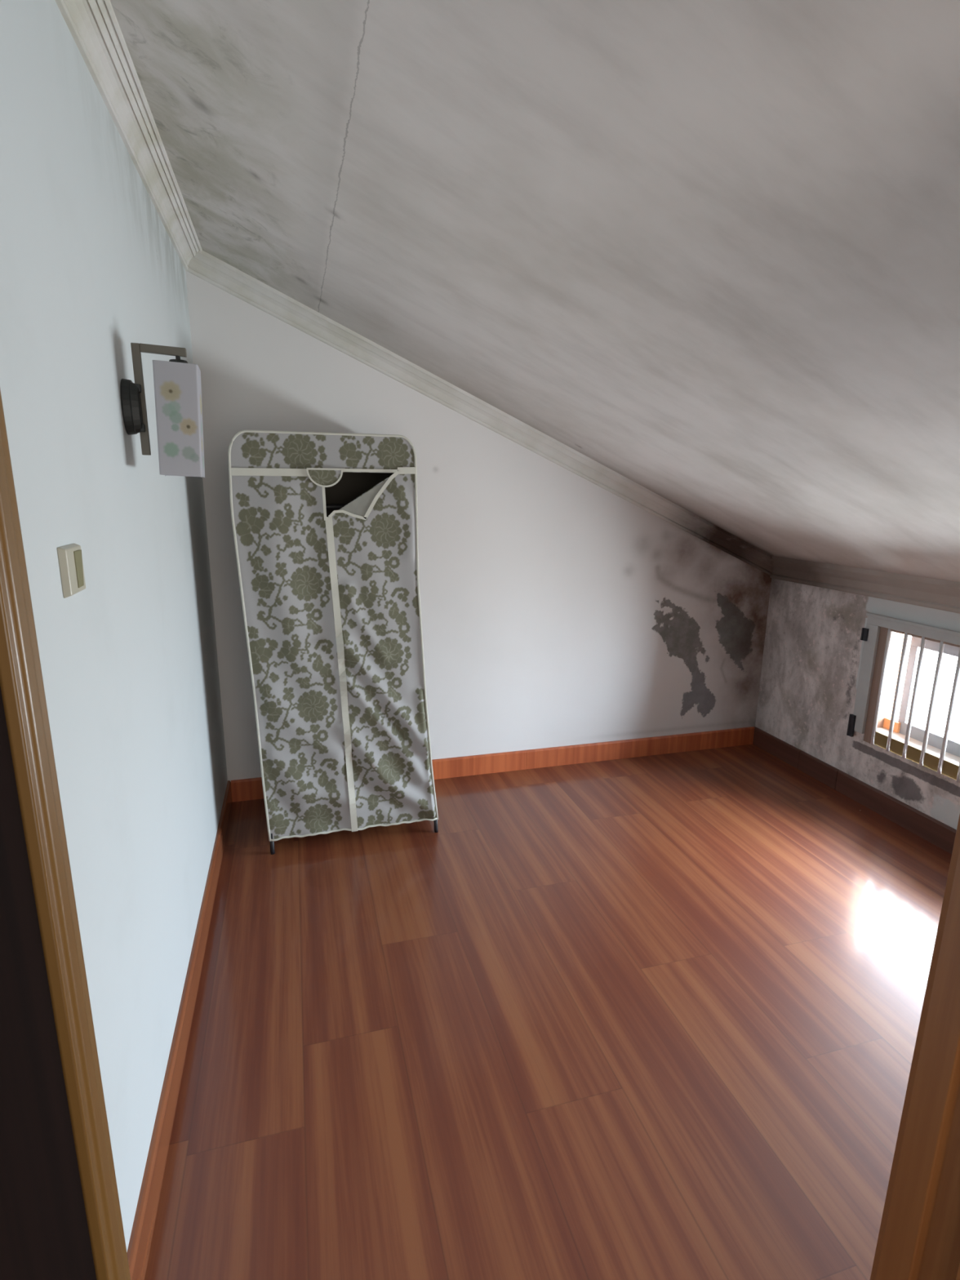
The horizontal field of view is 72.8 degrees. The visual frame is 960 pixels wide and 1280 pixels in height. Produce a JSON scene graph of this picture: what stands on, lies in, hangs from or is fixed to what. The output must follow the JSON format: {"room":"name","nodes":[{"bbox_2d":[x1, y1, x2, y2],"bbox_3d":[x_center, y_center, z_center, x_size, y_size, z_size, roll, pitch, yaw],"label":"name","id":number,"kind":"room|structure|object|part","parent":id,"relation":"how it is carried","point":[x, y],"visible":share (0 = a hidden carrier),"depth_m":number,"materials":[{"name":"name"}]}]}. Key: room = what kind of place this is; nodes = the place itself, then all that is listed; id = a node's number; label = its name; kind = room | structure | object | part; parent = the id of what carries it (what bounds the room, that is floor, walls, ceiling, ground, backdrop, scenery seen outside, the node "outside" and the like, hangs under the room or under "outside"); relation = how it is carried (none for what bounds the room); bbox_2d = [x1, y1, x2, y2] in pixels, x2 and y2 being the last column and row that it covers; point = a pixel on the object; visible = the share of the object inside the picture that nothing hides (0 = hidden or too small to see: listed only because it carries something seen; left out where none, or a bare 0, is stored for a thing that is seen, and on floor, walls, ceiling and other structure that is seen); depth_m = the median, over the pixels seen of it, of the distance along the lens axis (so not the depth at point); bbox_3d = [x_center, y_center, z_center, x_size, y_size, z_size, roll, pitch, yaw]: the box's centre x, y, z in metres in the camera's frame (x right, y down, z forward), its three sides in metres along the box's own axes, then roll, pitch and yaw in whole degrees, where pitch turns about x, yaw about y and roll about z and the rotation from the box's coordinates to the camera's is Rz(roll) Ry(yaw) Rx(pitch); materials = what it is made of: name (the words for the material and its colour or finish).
{"room":"attic room","nodes":[
{"label":"attic room","id":0,"kind":"room"},
{"bbox_2d":[0,0,227,1252],"bbox_3d":[-0.873,-0.123,1.596,0.120,2.332,2.620,-3,14,-16],"label":"wall","id":1,"kind":"structure","parent":0,"point":[91,269],"depth_m":1.23,"materials":[{"name":"paint"}]},
{"bbox_2d":[57,543,85,598],"bbox_3d":[-0.647,-0.112,1.037,0.014,0.078,0.085,-3,14,-16],"label":"light switch","id":2,"kind":"object","parent":1,"relation":"attached to","point":[69,556],"visible":1,"depth_m":1.01,"materials":[{"name":"beige plastic"}]},
{"bbox_2d":[54,0,202,269],"bbox_3d":[-0.757,-1.193,1.326,0.080,0.091,2.520,-3,14,-16],"label":"trim","id":3,"kind":"structure","parent":1,"relation":"attached to","point":[95,28],"depth_m":1.49,"materials":[{"name":"paint"}]},
{"bbox_2d":[120,342,204,477],"bbox_3d":[-0.713,-0.514,1.472,0.163,0.284,0.095,-3,14,-16],"label":"wall lamp","id":4,"kind":"object","parent":1,"relation":"attached to","point":[177,382],"visible":1,"depth_m":1.44,"materials":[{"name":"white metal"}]},
{"bbox_3d":[-0.782,-0.520,1.453,0.020,0.119,0.067,-3,14,-16],"label":"wall plate","id":5,"kind":"part","parent":4,"relation":"part of","materials":[{"name":"black metal"}]},
{"bbox_3d":[-0.702,-0.642,1.444,0.094,0.022,0.012,-3,14,-16],"label":"bracket arm","id":6,"kind":"part","parent":4,"relation":"part of","materials":[{"name":"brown metal"}]},
{"bbox_3d":[-0.683,-0.497,1.484,0.101,0.244,0.095,-3,14,-16],"label":"lamp shade","id":7,"kind":"part","parent":4,"relation":"part of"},
{"bbox_2d":[126,780,232,1279],"bbox_3d":[-0.806,0.970,1.817,0.014,0.102,2.520,-3,14,-16],"label":"baseboard","id":8,"kind":"structure","parent":1,"relation":"attached to","point":[141,1235],"depth_m":1.51,"materials":[{"name":"brown wood"}]},
{"bbox_2d":[0,389,959,1279],"bbox_3d":[0.225,0.447,0.225,0.998,1.860,0.822,-3,14,-16],"label":"door frame","id":9,"kind":"structure","parent":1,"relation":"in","point":[60,1215],"depth_m":0.41,"materials":[{"name":"brown wood"}]},
{"bbox_2d":[185,271,771,782],"bbox_3d":[0.225,-0.470,3.126,2.889,2.341,0.001,-3,14,-16],"label":"wall","id":10,"kind":"structure","parent":0,"point":[557,610],"depth_m":3.17,"materials":[{"name":"paint"}]},
{"bbox_2d":[185,250,773,575],"bbox_3d":[0.239,-0.922,2.987,2.849,1.347,0.080,-3,14,-16],"label":"trim","id":11,"kind":"structure","parent":10,"relation":"attached to","point":[203,265],"depth_m":2.86,"materials":[{"name":"paint"}]},
{"bbox_2d":[231,726,754,801],"bbox_3d":[0.216,0.622,3.372,2.823,0.102,0.014,-3,14,-16],"label":"baseboard","id":12,"kind":"structure","parent":10,"relation":"attached to","point":[251,788],"depth_m":3.44,"materials":[{"name":"brown wood"}]},
{"bbox_2d":[110,0,959,582],"bbox_3d":[0.638,-0.555,0.787,3.799,1.674,4.670,-3,14,-16],"label":"ceiling","id":13,"kind":"structure","parent":0,"point":[708,251],"depth_m":1.24,"materials":[{"name":"paint"}]},
{"bbox_2d":[144,744,951,1279],"bbox_3d":[0.393,1.194,1.131,3.807,0.001,4.580,-3,14,-16],"label":"floor","id":14,"kind":"structure","parent":0,"point":[652,1017],"depth_m":1.73,"materials":[{"name":"laminate"}]},
{"bbox_2d":[227,430,438,854],"bbox_3d":[-0.576,0.005,2.671,0.738,1.605,0.495,-3,14,-16],"label":"wardrobe","id":15,"kind":"object","parent":14,"relation":"on","point":[325,525],"visible":1,"depth_m":2.45,"materials":[{"name":"fabric"}]},
{"bbox_3d":[-0.821,0.803,2.571,0.018,0.091,0.018,-3,14,-16],"label":"leg","id":16,"kind":"part","parent":15,"relation":"part of","materials":[{"name":"black plastic"}]},
{"bbox_3d":[-0.689,0.095,2.435,0.370,1.416,0.034,-3,14,-16],"label":"panel","id":17,"kind":"part","parent":15,"relation":"part of","materials":[{"name":"fabric"}]},
{"bbox_3d":[-0.546,-0.662,2.303,0.643,0.130,0.001,-3,14,-16],"label":"header panel","id":18,"kind":"part","parent":15,"relation":"part of","materials":[{"name":"grey fabric"}]},
{"bbox_3d":[-0.597,-0.520,2.544,0.610,0.023,0.023,-3,14,-16],"label":"hanging rail","id":19,"kind":"part","parent":15,"relation":"part of","materials":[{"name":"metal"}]},
{"bbox_3d":[-0.368,0.077,2.518,0.411,1.411,0.052,-3,13,-13],"label":"panel","id":20,"kind":"part","parent":15,"relation":"part of","materials":[{"name":"fabric"}]},
{"bbox_3d":[-0.186,0.768,2.748,0.020,0.091,0.018,-3,14,-16],"label":"leg","id":21,"kind":"part","parent":15,"relation":"part of","materials":[{"name":"black plastic"}]},
{"bbox_2d":[755,577,959,829],"bbox_3d":[1.950,0.363,2.409,0.001,1.077,2.690,-3,14,-16],"label":"wall","id":22,"kind":"structure","parent":0,"point":[813,649],"depth_m":3.19,"materials":[{"name":"grey paint"}]},
{"bbox_2d":[752,726,956,854],"bbox_3d":[1.921,0.824,2.578,0.014,0.102,2.520,-3,14,-16],"label":"baseboard","id":23,"kind":"structure","parent":22,"relation":"attached to","point":[929,828],"depth_m":3.03,"materials":[{"name":"brown wood"}]},
{"bbox_2d":[769,555,959,613],"bbox_3d":[1.904,-0.125,2.351,0.080,0.131,2.520,-3,14,-16],"label":"trim","id":24,"kind":"structure","parent":22,"relation":"attached to","point":[935,593],"depth_m":2.89,"materials":[{"name":"paint"}]},
{"bbox_2d":[846,612,959,782],"bbox_3d":[2.010,0.321,2.409,0.182,0.620,1.359,-3,14,-16],"label":"window","id":25,"kind":"structure","parent":22,"relation":"in","point":[885,638],"depth_m":2.88,"materials":[{"name":"white metal"}]},
{"bbox_3d":[1.946,0.296,2.380,0.036,0.560,1.351,-3,14,-16],"label":"frame","id":26,"kind":"part","parent":25,"relation":"part of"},
{"bbox_3d":[1.958,0.337,2.392,0.016,0.544,1.225,-3,14,-16],"label":"frame","id":27,"kind":"part","parent":25,"relation":"part of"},
{"bbox_3d":[1.963,0.571,2.448,0.020,0.066,1.225,-3,14,-16],"label":"rail","id":28,"kind":"part","parent":25,"relation":"part of","materials":[{"name":"metal"}]},
{"bbox_3d":[2.034,0.577,2.473,0.128,0.072,1.229,-3,14,-16],"label":"sill","id":29,"kind":"part","parent":25,"relation":"part of","materials":[{"name":"white"}]},
{"bbox_3d":[2.079,0.311,2.389,0.018,0.491,1.165,-3,14,-16],"label":"sash","id":30,"kind":"part","parent":25,"relation":"part of","materials":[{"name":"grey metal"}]},
{"bbox_3d":[2.004,0.262,2.647,0.004,0.353,0.550,-3,14,-16],"label":"pane","id":31,"kind":"part","parent":25,"relation":"part of","materials":[{"name":"clear glass"}]}
]}

